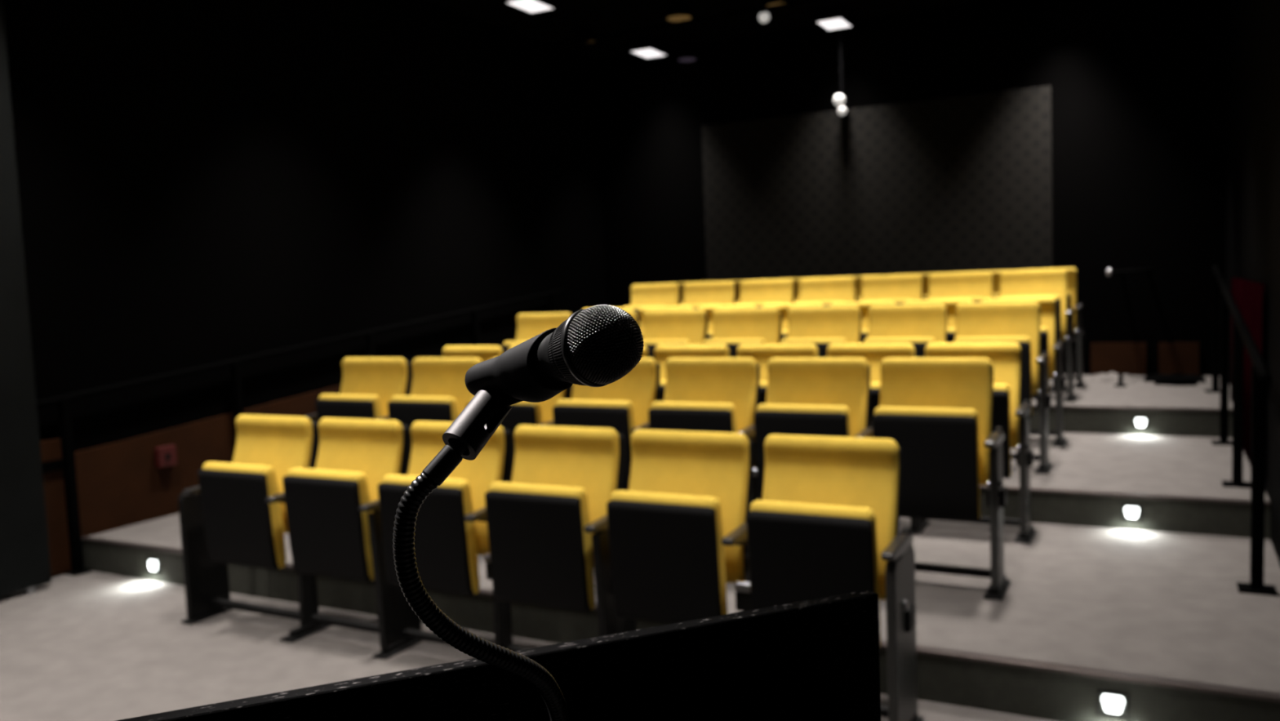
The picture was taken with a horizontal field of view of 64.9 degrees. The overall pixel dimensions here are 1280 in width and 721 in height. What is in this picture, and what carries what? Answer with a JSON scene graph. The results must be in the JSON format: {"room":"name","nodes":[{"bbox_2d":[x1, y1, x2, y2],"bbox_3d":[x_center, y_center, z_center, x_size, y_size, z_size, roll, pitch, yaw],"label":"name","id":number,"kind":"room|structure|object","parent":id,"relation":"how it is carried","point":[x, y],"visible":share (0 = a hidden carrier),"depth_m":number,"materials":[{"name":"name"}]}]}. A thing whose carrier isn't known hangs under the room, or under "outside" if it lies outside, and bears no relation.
{"room":"lecture hall","nodes":[
{"label":"lecture hall","id":0,"kind":"room"},
{"bbox_2d":[2,0,606,576],"bbox_3d":[-3.506,-0.790,5.833,0.100,4.300,13.200,0,5,28],"label":"wall","id":1,"kind":"structure","parent":0,"point":[201,182],"depth_m":7.34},
{"bbox_2d":[40,437,71,576],"bbox_3d":[-3.423,0.858,5.837,0.045,0.790,0.220,0,5,28],"label":"trim","id":2,"kind":"structure","parent":1,"relation":"in","point":[52,462],"depth_m":5.86,"materials":[{"name":"orange wood"}]},
{"bbox_2d":[154,444,177,467],"bbox_3d":[-3.055,0.617,6.493,0.048,0.130,0.130,0,5,28],"label":"alarm box","id":3,"kind":"object","parent":1,"relation":"attached to","point":[165,455],"visible":1,"depth_m":6.47,"materials":[{"name":"red plastic"}]},
{"bbox_2d":[74,369,413,537],"bbox_3d":[-1.856,0.444,8.862,0.021,1.050,6.540,0,5,28],"label":"wall panel","id":4,"kind":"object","parent":1,"relation":"attached to","point":[120,484],"depth_m":6.42,"materials":[{"name":"orange wood"}]},
{"bbox_2d":[81,541,1279,720],"bbox_3d":[-0.601,1.160,4.576,6.220,0.184,0.012,0,5,28],"label":"step riser","id":5,"kind":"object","parent":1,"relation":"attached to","point":[1002,688],"depth_m":3.70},
{"bbox_2d":[146,557,159,573],"bbox_3d":[-2.751,1.158,5.686,0.096,0.080,0.013,0,5,28],"label":"step light","id":6,"kind":"object","parent":5,"relation":"attached to","point":[152,564],"visible":1,"depth_m":5.68,"materials":[{"name":"black paint"}]},
{"bbox_2d":[81,536,1279,702],"bbox_3d":[-0.598,1.067,4.581,6.220,0.016,0.046,0,5,28],"label":"trim","id":7,"kind":"structure","parent":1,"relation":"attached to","point":[1042,665],"depth_m":3.49,"materials":[{"name":"grey metal"}]},
{"bbox_2d":[751,488,1271,539],"bbox_3d":[0.371,0.793,6.434,6.220,0.179,0.012,0,5,28],"label":"stair riser","id":8,"kind":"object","parent":1,"relation":"attached to","point":[1201,517],"depth_m":5.26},
{"bbox_2d":[1097,689,1128,718],"bbox_3d":[1.602,1.165,3.411,0.096,0.080,0.013,0,5,28],"label":"step light","id":9,"kind":"object","parent":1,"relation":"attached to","point":[1113,704],"visible":1,"depth_m":3.41,"materials":[{"name":"black paint"}]},
{"bbox_2d":[979,484,1271,505],"bbox_3d":[0.373,0.703,6.439,6.220,0.016,0.046,0,5,28],"label":"trim","id":10,"kind":"structure","parent":1,"relation":"attached to","point":[981,486],"depth_m":5.26,"materials":[{"name":"grey metal"}]},
{"bbox_2d":[1029,407,1232,437],"bbox_3d":[1.328,0.428,8.265,6.220,0.187,0.012,0,5,28],"label":"stair riser","id":11,"kind":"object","parent":1,"relation":"attached to","point":[1114,421],"depth_m":7.12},
{"bbox_2d":[1121,504,1142,520],"bbox_3d":[2.574,0.796,5.269,0.096,0.080,0.013,0,5,28],"label":"step light","id":12,"kind":"object","parent":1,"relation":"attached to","point":[1131,513],"visible":1,"depth_m":5.26,"materials":[{"name":"black paint"}]},
{"bbox_2d":[1031,404,1232,411],"bbox_3d":[1.331,0.334,8.269,6.220,0.016,0.046,0,5,28],"label":"trim","id":13,"kind":"structure","parent":1,"relation":"attached to","point":[1033,405],"depth_m":7.10,"materials":[{"name":"grey metal"}]},
{"bbox_2d":[1133,416,1148,428],"bbox_3d":[3.531,0.437,7.100,0.096,0.080,0.013,0,5,28],"label":"step light","id":14,"kind":"object","parent":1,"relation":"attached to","point":[1140,422],"visible":1,"depth_m":7.10,"materials":[{"name":"black paint"}]},
{"bbox_2d":[0,571,1053,720],"bbox_3d":[-1.322,1.587,1.253,9.500,0.100,6.720,0,5,28],"label":"floor","id":15,"kind":"structure","parent":0,"point":[91,646],"depth_m":4.48,"materials":[{"name":"grey concrete"}]},
{"bbox_2d":[0,0,51,596],"bbox_3d":[-4.108,-0.491,4.207,0.100,3.800,3.000,0,5,28],"label":"wall","id":16,"kind":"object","parent":15,"relation":"on","point":[24,554],"visible":1,"depth_m":5.47,"materials":[{"name":"black"}]},
{"bbox_2d":[177,414,330,642],"bbox_3d":[-1.874,0.777,4.848,0.751,1.002,0.374,0,5,28],"label":"seat","id":17,"kind":"object","parent":15,"relation":"on","point":[236,513],"visible":0.8,"depth_m":4.77,"materials":[{"name":"yellow fabric"}]},
{"bbox_2d":[36,288,564,575],"bbox_3d":[-2.144,0.257,8.205,0.140,1.546,5.839,0,5,28],"label":"railing","id":18,"kind":"object","parent":15,"relation":"on","point":[63,401],"visible":0.54,"depth_m":6.49,"materials":[{"name":"black metal"}]},
{"bbox_2d":[282,417,422,659],"bbox_3d":[-1.302,0.778,4.549,0.568,1.002,0.374,0,5,28],"label":"seat","id":19,"kind":"object","parent":15,"relation":"on","point":[333,513],"visible":0.79,"depth_m":4.46,"materials":[{"name":"yellow fabric"}]},
{"bbox_2d":[377,421,513,648],"bbox_3d":[-0.809,0.779,4.292,0.568,1.002,0.374,0,5,28],"label":"seat","id":20,"kind":"object","parent":15,"relation":"on","point":[451,531],"visible":0.61,"depth_m":4.19,"materials":[{"name":"yellow fabric"}]},
{"bbox_2d":[115,589,880,720],"bbox_3d":[-0.067,0.898,0.730,0.900,1.256,0.430,-4,5,-21],"label":"lectern","id":21,"kind":"object","parent":15,"relation":"on","point":[815,659],"visible":1,"depth_m":0.93,"materials":[{"name":"black wood"}]},
{"bbox_2d":[392,328,573,720],"bbox_3d":[-0.079,0.165,0.710,0.111,0.378,0.158,0,5,28],"label":"gooseneck stand","id":22,"kind":"object","parent":21,"relation":"on","point":[498,383],"visible":1,"depth_m":0.67,"materials":[{"name":"black metal"}]},
{"bbox_2d":[531,304,643,386],"bbox_3d":[-0.059,-0.005,0.657,0.152,0.061,0.050,2,6,44],"label":"microphone","id":23,"kind":"object","parent":22,"relation":"on","point":[598,345],"visible":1,"depth_m":0.61,"materials":[{"name":"black paint"}]},
{"bbox_2d":[567,304,643,384],"bbox_3d":[-0.018,-0.010,0.619,0.041,0.049,0.049,0,5,28],"label":"grille","id":24,"kind":"object","parent":23,"relation":"attached to","point":[605,342],"depth_m":0.60,"materials":[{"name":"black metal"}]},
{"bbox_2d":[484,424,636,651],"bbox_3d":[-0.318,0.779,4.035,0.568,1.002,0.374,0,5,28],"label":"seat","id":25,"kind":"object","parent":15,"relation":"on","point":[548,526],"visible":0.81,"depth_m":3.95,"materials":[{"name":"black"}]},
{"bbox_2d":[606,429,753,623],"bbox_3d":[0.174,0.780,3.778,0.568,1.002,0.374,0,5,28],"label":"seat","id":26,"kind":"object","parent":15,"relation":"on","point":[678,533],"visible":0.79,"depth_m":3.70,"materials":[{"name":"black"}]},
{"bbox_2d":[746,434,924,720],"bbox_3d":[0.666,0.781,3.520,0.568,1.002,0.374,0,5,28],"label":"seat","id":27,"kind":"object","parent":15,"relation":"on","point":[825,522],"visible":0.88,"depth_m":3.45,"materials":[{"name":"yellow fabric"}]},
{"bbox_2d":[504,0,836,56],"bbox_3d":[1.395,-2.982,8.381,6.100,0.048,0.048,0,5,28],"label":"pipe","id":28,"kind":"object","parent":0,"point":[802,2],"visible":1,"depth_m":8.95,"materials":[{"name":"black"}]},
{"bbox_2d":[88,513,1279,692],"bbox_3d":[-0.107,1.117,5.521,6.220,0.288,2.120,0,5,28],"label":"floor","id":29,"kind":"structure","parent":0,"point":[1171,605],"depth_m":4.19,"materials":[{"name":"grey carpet"}]},
{"bbox_2d":[304,357,412,422],"bbox_3d":[-1.637,0.492,5.979,0.626,1.002,0.374,0,5,28],"label":"seat","id":30,"kind":"object","parent":29,"relation":"on","point":[368,384],"visible":0.4,"depth_m":5.95,"materials":[{"name":"yellow fabric"}]},
{"bbox_2d":[387,357,481,475],"bbox_3d":[-1.124,0.493,5.711,0.568,1.002,0.374,0,5,28],"label":"seat","id":31,"kind":"object","parent":29,"relation":"on","point":[439,393],"visible":0.41,"depth_m":5.70,"materials":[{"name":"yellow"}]},
{"bbox_2d":[443,345,506,361],"bbox_3d":[-1.188,0.408,6.840,0.626,1.002,0.374,0,5,28],"label":"seat","id":32,"kind":"object","parent":29,"relation":"on","point":[484,353],"visible":0.09,"depth_m":6.87,"materials":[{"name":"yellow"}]},
{"bbox_2d":[466,387,568,482],"bbox_3d":[-0.636,0.493,5.457,0.568,1.002,0.374,0,5,28],"label":"seat","id":33,"kind":"object","parent":29,"relation":"on","point":[523,412],"visible":0.05,"depth_m":5.28,"materials":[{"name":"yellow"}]},
{"bbox_2d":[552,357,660,490],"bbox_3d":[-0.150,0.494,5.202,0.568,1.002,0.374,0,5,28],"label":"seat","id":34,"kind":"object","parent":29,"relation":"on","point":[623,405],"visible":0.39,"depth_m":5.14,"materials":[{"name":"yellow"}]},
{"bbox_2d":[568,344,650,399],"bbox_3d":[-0.186,0.410,6.316,0.568,1.002,0.374,0,5,28],"label":"seat","id":35,"kind":"object","parent":29,"relation":"on","point":[646,352],"visible":0.07,"depth_m":6.28,"materials":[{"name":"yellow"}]},
{"bbox_2d":[654,343,732,401],"bbox_3d":[0.301,0.411,6.062,0.568,1.002,0.374,0,5,28],"label":"seat","id":36,"kind":"object","parent":29,"relation":"on","point":[663,353],"visible":0.18,"depth_m":6.12,"materials":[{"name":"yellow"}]},
{"bbox_2d":[648,357,759,554],"bbox_3d":[0.338,0.495,4.947,0.568,1.002,0.374,0,5,28],"label":"seat","id":37,"kind":"object","parent":29,"relation":"on","point":[702,394],"visible":0.45,"depth_m":4.92,"materials":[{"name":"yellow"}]},
{"bbox_2d":[737,343,820,503],"bbox_3d":[0.788,0.412,5.807,0.568,1.002,0.374,0,5,28],"label":"seat","id":38,"kind":"object","parent":29,"relation":"on","point":[762,353],"visible":0.12,"depth_m":5.87,"materials":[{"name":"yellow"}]},
{"bbox_2d":[754,357,872,499],"bbox_3d":[0.825,0.496,4.693,0.568,1.002,0.374,0,5,28],"label":"seat","id":39,"kind":"object","parent":29,"relation":"on","point":[806,396],"visible":0.48,"depth_m":4.67,"materials":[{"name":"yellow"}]},
{"bbox_2d":[826,342,930,534],"bbox_3d":[1.276,0.412,5.552,0.568,1.002,0.374,0,5,28],"label":"seat","id":40,"kind":"object","parent":29,"relation":"on","point":[873,353],"visible":0.19,"depth_m":5.58,"materials":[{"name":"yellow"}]},
{"bbox_2d":[871,357,1011,600],"bbox_3d":[1.312,0.497,4.438,0.568,1.002,0.374,0,5,28],"label":"seat","id":41,"kind":"object","parent":29,"relation":"on","point":[938,411],"visible":0.88,"depth_m":4.34,"materials":[{"name":"yellow fabric"}]},
{"bbox_2d":[920,342,1035,543],"bbox_3d":[1.762,0.413,5.298,0.568,1.002,0.374,0,5,28],"label":"seat","id":42,"kind":"object","parent":29,"relation":"on","point":[1008,413],"visible":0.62,"depth_m":5.22,"materials":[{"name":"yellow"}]},
{"bbox_2d":[1204,264,1277,595],"bbox_3d":[3.491,0.119,5.947,0.140,1.358,4.599,0,5,28],"label":"railing","id":43,"kind":"object","parent":29,"relation":"on","point":[1242,336],"visible":1,"depth_m":5.32,"materials":[{"name":"black metal"}]},
{"bbox_2d":[426,0,978,60],"bbox_3d":[0.054,-2.936,3.764,9.600,0.180,13.400,0,5,28],"label":"ceiling","id":44,"kind":"structure","parent":0,"point":[605,16],"depth_m":9.71,"materials":[{"name":"black"}]},
{"bbox_2d":[500,0,559,14],"bbox_3d":[-0.950,-3.123,8.687,0.300,0.125,0.460,0,5,28],"label":"ceiling light","id":45,"kind":"object","parent":44,"relation":"attached to","point":[530,6],"visible":1,"depth_m":8.71,"materials":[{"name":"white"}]},
{"bbox_2d":[575,24,597,43],"bbox_3d":[-0.527,-3.227,9.928,0.224,0.140,0.224,0,5,28],"label":"recessed light","id":46,"kind":"object","parent":44,"relation":"in","point":[585,30],"visible":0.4,"depth_m":9.86,"materials":[{"name":"black"}]},
{"bbox_2d":[625,35,671,59],"bbox_3d":[0.089,-3.316,10.674,0.300,0.125,0.460,0,5,28],"label":"ceiling light","id":47,"kind":"object","parent":44,"relation":"attached to","point":[650,46],"visible":1,"depth_m":10.53,"materials":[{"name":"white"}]},
{"bbox_2d":[631,48,666,57],"bbox_3d":[0.091,-3.262,10.678,0.236,0.010,0.396,0,5,28],"label":"diffuser","id":48,"kind":"object","parent":47,"relation":"attached to","point":[641,52],"depth_m":10.65,"materials":[{"name":"white plastic"}]},
{"bbox_2d":[665,1,693,22],"bbox_3d":[0.356,-3.209,9.242,0.254,0.140,0.254,0,5,28],"label":"recessed light","id":49,"kind":"object","parent":44,"relation":"in","point":[678,11],"visible":0.9,"depth_m":9.17,"materials":[{"name":"black"}]},
{"bbox_2d":[676,41,697,62],"bbox_3d":[0.503,-3.314,10.797,0.224,0.180,0.224,0,5,28],"label":"recessed light","id":50,"kind":"object","parent":44,"relation":"in","point":[686,54],"visible":1,"depth_m":10.74,"materials":[{"name":"black metal"}]},
{"bbox_2d":[755,0,772,25],"bbox_3d":[1.126,-3.157,9.074,0.140,0.276,0.212,0,5,28],"label":"spotlight","id":51,"kind":"object","parent":44,"relation":"hanging from","point":[761,19],"visible":0.83,"depth_m":9.02,"materials":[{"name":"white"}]},
{"bbox_2d":[764,0,791,9],"bbox_3d":[1.232,-3.220,8.953,0.254,0.140,0.254,0,5,28],"label":"recessed light","id":52,"kind":"object","parent":44,"relation":"in","point":[769,2],"visible":0.44,"depth_m":8.87,"materials":[{"name":"black"}]},
{"bbox_2d":[811,3,856,31],"bbox_3d":[1.879,-3.313,9.738,0.300,0.125,0.460,0,5,28],"label":"ceiling light","id":53,"kind":"object","parent":44,"relation":"attached to","point":[837,16],"visible":1,"depth_m":9.59,"materials":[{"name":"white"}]},
{"bbox_2d":[817,17,851,30],"bbox_3d":[1.881,-3.259,9.742,0.236,0.010,0.396,0,5,28],"label":"diffuser","id":54,"kind":"object","parent":53,"relation":"attached to","point":[826,24],"depth_m":9.72,"materials":[{"name":"white plastic"}]},
{"bbox_2d":[833,29,848,115],"bbox_3d":[2.003,-2.917,10.020,0.127,0.966,0.213,0,5,28],"label":"spotlight","id":55,"kind":"object","parent":44,"relation":"hanging from","point":[841,106],"visible":1,"depth_m":9.99,"materials":[{"name":"black"}]},
{"bbox_2d":[596,0,1226,375],"bbox_3d":[3.162,-1.354,9.824,9.500,4.300,0.100,0,5,28],"label":"wall","id":56,"kind":"structure","parent":0,"point":[1139,87],"depth_m":9.33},
{"bbox_2d":[701,85,1052,281],"bbox_3d":[2.268,-1.667,10.170,3.515,1.740,0.059,0,5,28],"label":"acoustic panel","id":57,"kind":"object","parent":56,"relation":"attached to","point":[964,183],"visible":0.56,"depth_m":10.04,"materials":[{"name":"black fabric"}]},
{"bbox_2d":[1106,267,1154,276],"bbox_3d":[4.362,-0.791,8.948,0.380,0.074,0.437,0,5,28],"label":"handrail","id":58,"kind":"object","parent":56,"relation":"attached to","point":[1109,272],"visible":1,"depth_m":8.79,"materials":[{"name":"black metal"}]},
{"bbox_2d":[1090,342,1199,375],"bbox_3d":[4.576,-0.012,9.144,0.880,0.298,0.024,0,5,28],"label":"trim","id":59,"kind":"structure","parent":56,"relation":"attached to","point":[1181,357],"depth_m":9.15,"materials":[{"name":"orange wood"}]},
{"bbox_2d":[1031,374,1232,408],"bbox_3d":[1.876,0.561,9.312,6.220,0.662,2.320,0,5,28],"label":"floor","id":60,"kind":"structure","parent":0,"point":[1140,393],"depth_m":7.77,"materials":[{"name":"grey carpet"}]},
{"bbox_2d":[623,282,680,315],"bbox_3d":[0.100,-0.206,9.301,0.626,1.002,0.374,0,5,28],"label":"seat","id":61,"kind":"object","parent":60,"relation":"on","point":[651,295],"visible":0.2,"depth_m":9.32,"materials":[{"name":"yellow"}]},
{"bbox_2d":[676,280,714,304],"bbox_3d":[0.538,-0.288,10.140,0.626,1.002,0.374,0,5,28],"label":"seat","id":62,"kind":"object","parent":60,"relation":"on","point":[681,284],"visible":0.02,"depth_m":10.26,"materials":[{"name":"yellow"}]},
{"bbox_2d":[677,280,736,309],"bbox_3d":[0.612,-0.205,9.033,0.568,1.002,0.374,0,5,28],"label":"seat","id":63,"kind":"object","parent":60,"relation":"on","point":[696,294],"visible":0.27,"depth_m":9.07,"materials":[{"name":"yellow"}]},
{"bbox_2d":[732,279,757,303],"bbox_3d":[1.051,-0.287,9.872,0.568,1.002,0.374,0,5,28],"label":"seat","id":64,"kind":"object","parent":60,"relation":"on","point":[737,282],"visible":0.02,"depth_m":9.97,"materials":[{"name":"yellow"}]},
{"bbox_2d":[734,278,795,307],"bbox_3d":[1.101,-0.204,8.778,0.568,1.002,0.374,0,5,28],"label":"seat","id":65,"kind":"object","parent":60,"relation":"on","point":[759,292],"visible":0.26,"depth_m":8.82,"materials":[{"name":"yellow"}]},
{"bbox_2d":[791,276,822,302],"bbox_3d":[1.538,-0.286,9.617,0.568,1.002,0.374,0,5,28],"label":"seat","id":66,"kind":"object","parent":60,"relation":"on","point":[796,281],"visible":0.02,"depth_m":9.69,"materials":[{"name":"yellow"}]},
{"bbox_2d":[795,275,857,306],"bbox_3d":[1.588,-0.204,8.523,0.568,1.002,0.374,0,5,28],"label":"seat","id":67,"kind":"object","parent":60,"relation":"on","point":[826,291],"visible":0.32,"depth_m":8.56,"materials":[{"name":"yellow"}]},
{"bbox_2d":[840,275,866,301],"bbox_3d":[2.025,-0.285,9.363,0.568,1.002,0.374,0,5,28],"label":"seat","id":68,"kind":"object","parent":60,"relation":"on","point":[859,278],"visible":0.02,"depth_m":9.41,"materials":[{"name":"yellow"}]},
{"bbox_2d":[859,273,923,304],"bbox_3d":[2.076,-0.203,8.268,0.568,1.002,0.374,0,5,28],"label":"seat","id":69,"kind":"object","parent":60,"relation":"on","point":[897,288],"visible":0.31,"depth_m":8.31,"materials":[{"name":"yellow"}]},
{"bbox_2d":[904,272,932,299],"bbox_3d":[2.513,-0.284,9.108,0.568,1.002,0.374,0,5,28],"label":"seat","id":70,"kind":"object","parent":60,"relation":"on","point":[925,277],"visible":0.02,"depth_m":9.13,"materials":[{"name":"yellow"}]},
{"bbox_2d":[927,271,992,302],"bbox_3d":[2.563,-0.202,8.014,0.568,1.002,0.374,0,5,28],"label":"seat","id":71,"kind":"object","parent":60,"relation":"on","point":[975,286],"visible":0.28,"depth_m":8.06,"materials":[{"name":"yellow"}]},
{"bbox_2d":[968,270,1002,297],"bbox_3d":[3.002,-0.283,8.852,0.568,1.002,0.374,0,5,28],"label":"seat","id":72,"kind":"object","parent":60,"relation":"on","point":[996,273],"visible":0.02,"depth_m":8.85,"materials":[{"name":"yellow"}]},
{"bbox_2d":[999,267,1077,401],"bbox_3d":[3.050,-0.201,7.759,0.568,1.002,0.374,0,5,28],"label":"seat","id":73,"kind":"object","parent":60,"relation":"on","point":[1053,282],"visible":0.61,"depth_m":7.73,"materials":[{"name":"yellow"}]},
{"bbox_2d":[1033,267,1085,387],"bbox_3d":[3.488,-0.283,8.598,0.568,1.002,0.374,0,5,28],"label":"seat","id":74,"kind":"object","parent":60,"relation":"on","point":[1079,335],"visible":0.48,"depth_m":8.45,"materials":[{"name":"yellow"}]},
{"bbox_2d":[1088,371,1135,382],"bbox_3d":[4.166,0.138,8.878,0.360,0.071,0.400,0,5,28],"label":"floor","id":75,"kind":"structure","parent":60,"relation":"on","point":[1111,376],"depth_m":8.77,"materials":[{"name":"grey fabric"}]},
{"bbox_2d":[1114,373,1127,386],"bbox_3d":[4.009,0.163,8.396,0.100,0.108,0.100,0,5,28],"label":"stand","id":76,"kind":"object","parent":60,"relation":"on","point":[1120,384],"visible":1,"depth_m":8.38,"materials":[{"name":"black metal"}]},
{"bbox_2d":[1151,377,1198,386],"bbox_3d":[4.444,0.174,8.366,0.341,0.058,0.178,0,5,28],"label":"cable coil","id":77,"kind":"object","parent":60,"relation":"on","point":[1162,380],"visible":1,"depth_m":8.30,"materials":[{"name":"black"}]},
{"bbox_2d":[1143,373,1206,382],"bbox_3d":[4.651,0.138,8.760,0.470,0.051,0.500,0,5,28],"label":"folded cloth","id":78,"kind":"object","parent":60,"relation":"on","point":[1201,379],"visible":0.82,"depth_m":8.70,"materials":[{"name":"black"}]},
{"bbox_2d":[1003,432,1269,500],"bbox_3d":[0.862,0.845,7.373,6.220,0.471,2.090,0,5,28],"label":"floor","id":79,"kind":"structure","parent":0,"point":[1159,464],"depth_m":6.02,"materials":[{"name":"grey carpet"}]},
{"bbox_2d":[501,312,571,350],"bbox_3d":[-0.771,0.147,7.636,0.626,1.002,0.374,0,5,28],"label":"seat","id":80,"kind":"object","parent":79,"relation":"on","point":[529,325],"visible":0.12,"depth_m":7.70,"materials":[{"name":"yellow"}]},
{"bbox_2d":[620,307,635,311],"bbox_3d":[-0.318,0.063,8.503,0.626,1.002,0.374,0,5,28],"label":"seat","id":81,"kind":"object","parent":79,"relation":"on","point":[624,308],"visible":0.02,"depth_m":8.46,"materials":[{"name":"yellow fabric"}]},
{"bbox_2d":[626,311,639,326],"bbox_3d":[-0.258,0.148,7.368,0.568,1.002,0.374,0,5,28],"label":"seat","id":82,"kind":"object","parent":79,"relation":"on","point":[632,313],"visible":0.05,"depth_m":7.34,"materials":[{"name":"yellow fabric"}]},
{"bbox_2d":[638,306,692,333],"bbox_3d":[0.195,0.064,8.235,0.568,1.002,0.374,0,5,28],"label":"seat","id":83,"kind":"object","parent":79,"relation":"on","point":[642,309],"visible":0.08,"depth_m":8.34,"materials":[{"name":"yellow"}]},
{"bbox_2d":[642,309,708,360],"bbox_3d":[0.230,0.149,7.113,0.568,1.002,0.374,0,5,28],"label":"seat","id":84,"kind":"object","parent":79,"relation":"on","point":[681,326],"visible":0.23,"depth_m":7.14,"materials":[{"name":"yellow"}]},
{"bbox_2d":[698,304,755,338],"bbox_3d":[0.682,0.065,7.981,0.568,1.002,0.374,0,5,28],"label":"seat","id":85,"kind":"object","parent":79,"relation":"on","point":[708,309],"visible":0.06,"depth_m":8.08,"materials":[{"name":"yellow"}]},
{"bbox_2d":[703,307,782,357],"bbox_3d":[0.718,0.150,6.858,0.568,1.002,0.374,0,5,28],"label":"seat","id":86,"kind":"object","parent":79,"relation":"on","point":[731,327],"visible":0.35,"depth_m":6.88,"materials":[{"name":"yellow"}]},
{"bbox_2d":[762,302,822,340],"bbox_3d":[1.170,0.066,7.726,0.568,1.002,0.374,0,5,28],"label":"seat","id":87,"kind":"object","parent":79,"relation":"on","point":[784,308],"visible":0.1,"depth_m":7.80,"materials":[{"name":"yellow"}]},
{"bbox_2d":[781,305,862,357],"bbox_3d":[1.205,0.151,6.604,0.568,1.002,0.374,0,5,28],"label":"seat","id":88,"kind":"object","parent":79,"relation":"on","point":[821,326],"visible":0.34,"depth_m":6.63,"materials":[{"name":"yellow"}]},
{"bbox_2d":[830,300,895,342],"bbox_3d":[1.657,0.066,7.471,0.568,1.002,0.374,0,5,28],"label":"seat","id":89,"kind":"object","parent":79,"relation":"on","point":[864,306],"visible":0.05,"depth_m":7.52,"materials":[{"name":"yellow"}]},
{"bbox_2d":[863,303,946,357],"bbox_3d":[1.691,0.151,6.350,0.568,1.002,0.374,0,5,28],"label":"seat","id":90,"kind":"object","parent":79,"relation":"on","point":[919,325],"visible":0.34,"depth_m":6.38,"materials":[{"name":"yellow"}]},
{"bbox_2d":[903,298,973,342],"bbox_3d":[2.146,0.067,7.216,0.568,1.002,0.374,0,5,28],"label":"seat","id":91,"kind":"object","parent":79,"relation":"on","point":[950,304],"visible":0.05,"depth_m":7.23,"materials":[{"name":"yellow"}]},
{"bbox_2d":[953,301,1053,474],"bbox_3d":[2.179,0.152,6.094,0.568,1.002,0.374,0,5,28],"label":"seat","id":92,"kind":"object","parent":79,"relation":"on","point":[1020,322],"visible":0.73,"depth_m":6.06,"materials":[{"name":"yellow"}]},
{"bbox_2d":[981,296,1067,446],"bbox_3d":[2.633,0.068,6.961,0.568,1.002,0.374,0,5,28],"label":"seat","id":93,"kind":"object","parent":79,"relation":"on","point":[1047,304],"visible":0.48,"depth_m":6.88,"materials":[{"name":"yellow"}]},
{"bbox_2d":[1225,0,1279,564],"bbox_3d":[3.572,-1.055,5.731,0.100,4.300,6.800,0,5,28],"label":"wall","id":94,"kind":"structure","parent":0,"point":[1253,26],"depth_m":5.59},
{"bbox_2d":[1230,277,1265,465],"bbox_3d":[3.731,0.022,6.206,0.036,1.030,2.400,0,5,28],"label":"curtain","id":95,"kind":"object","parent":94,"relation":"hanging from","point":[1249,296],"visible":0.43,"depth_m":5.78,"materials":[{"name":"red fabric"}]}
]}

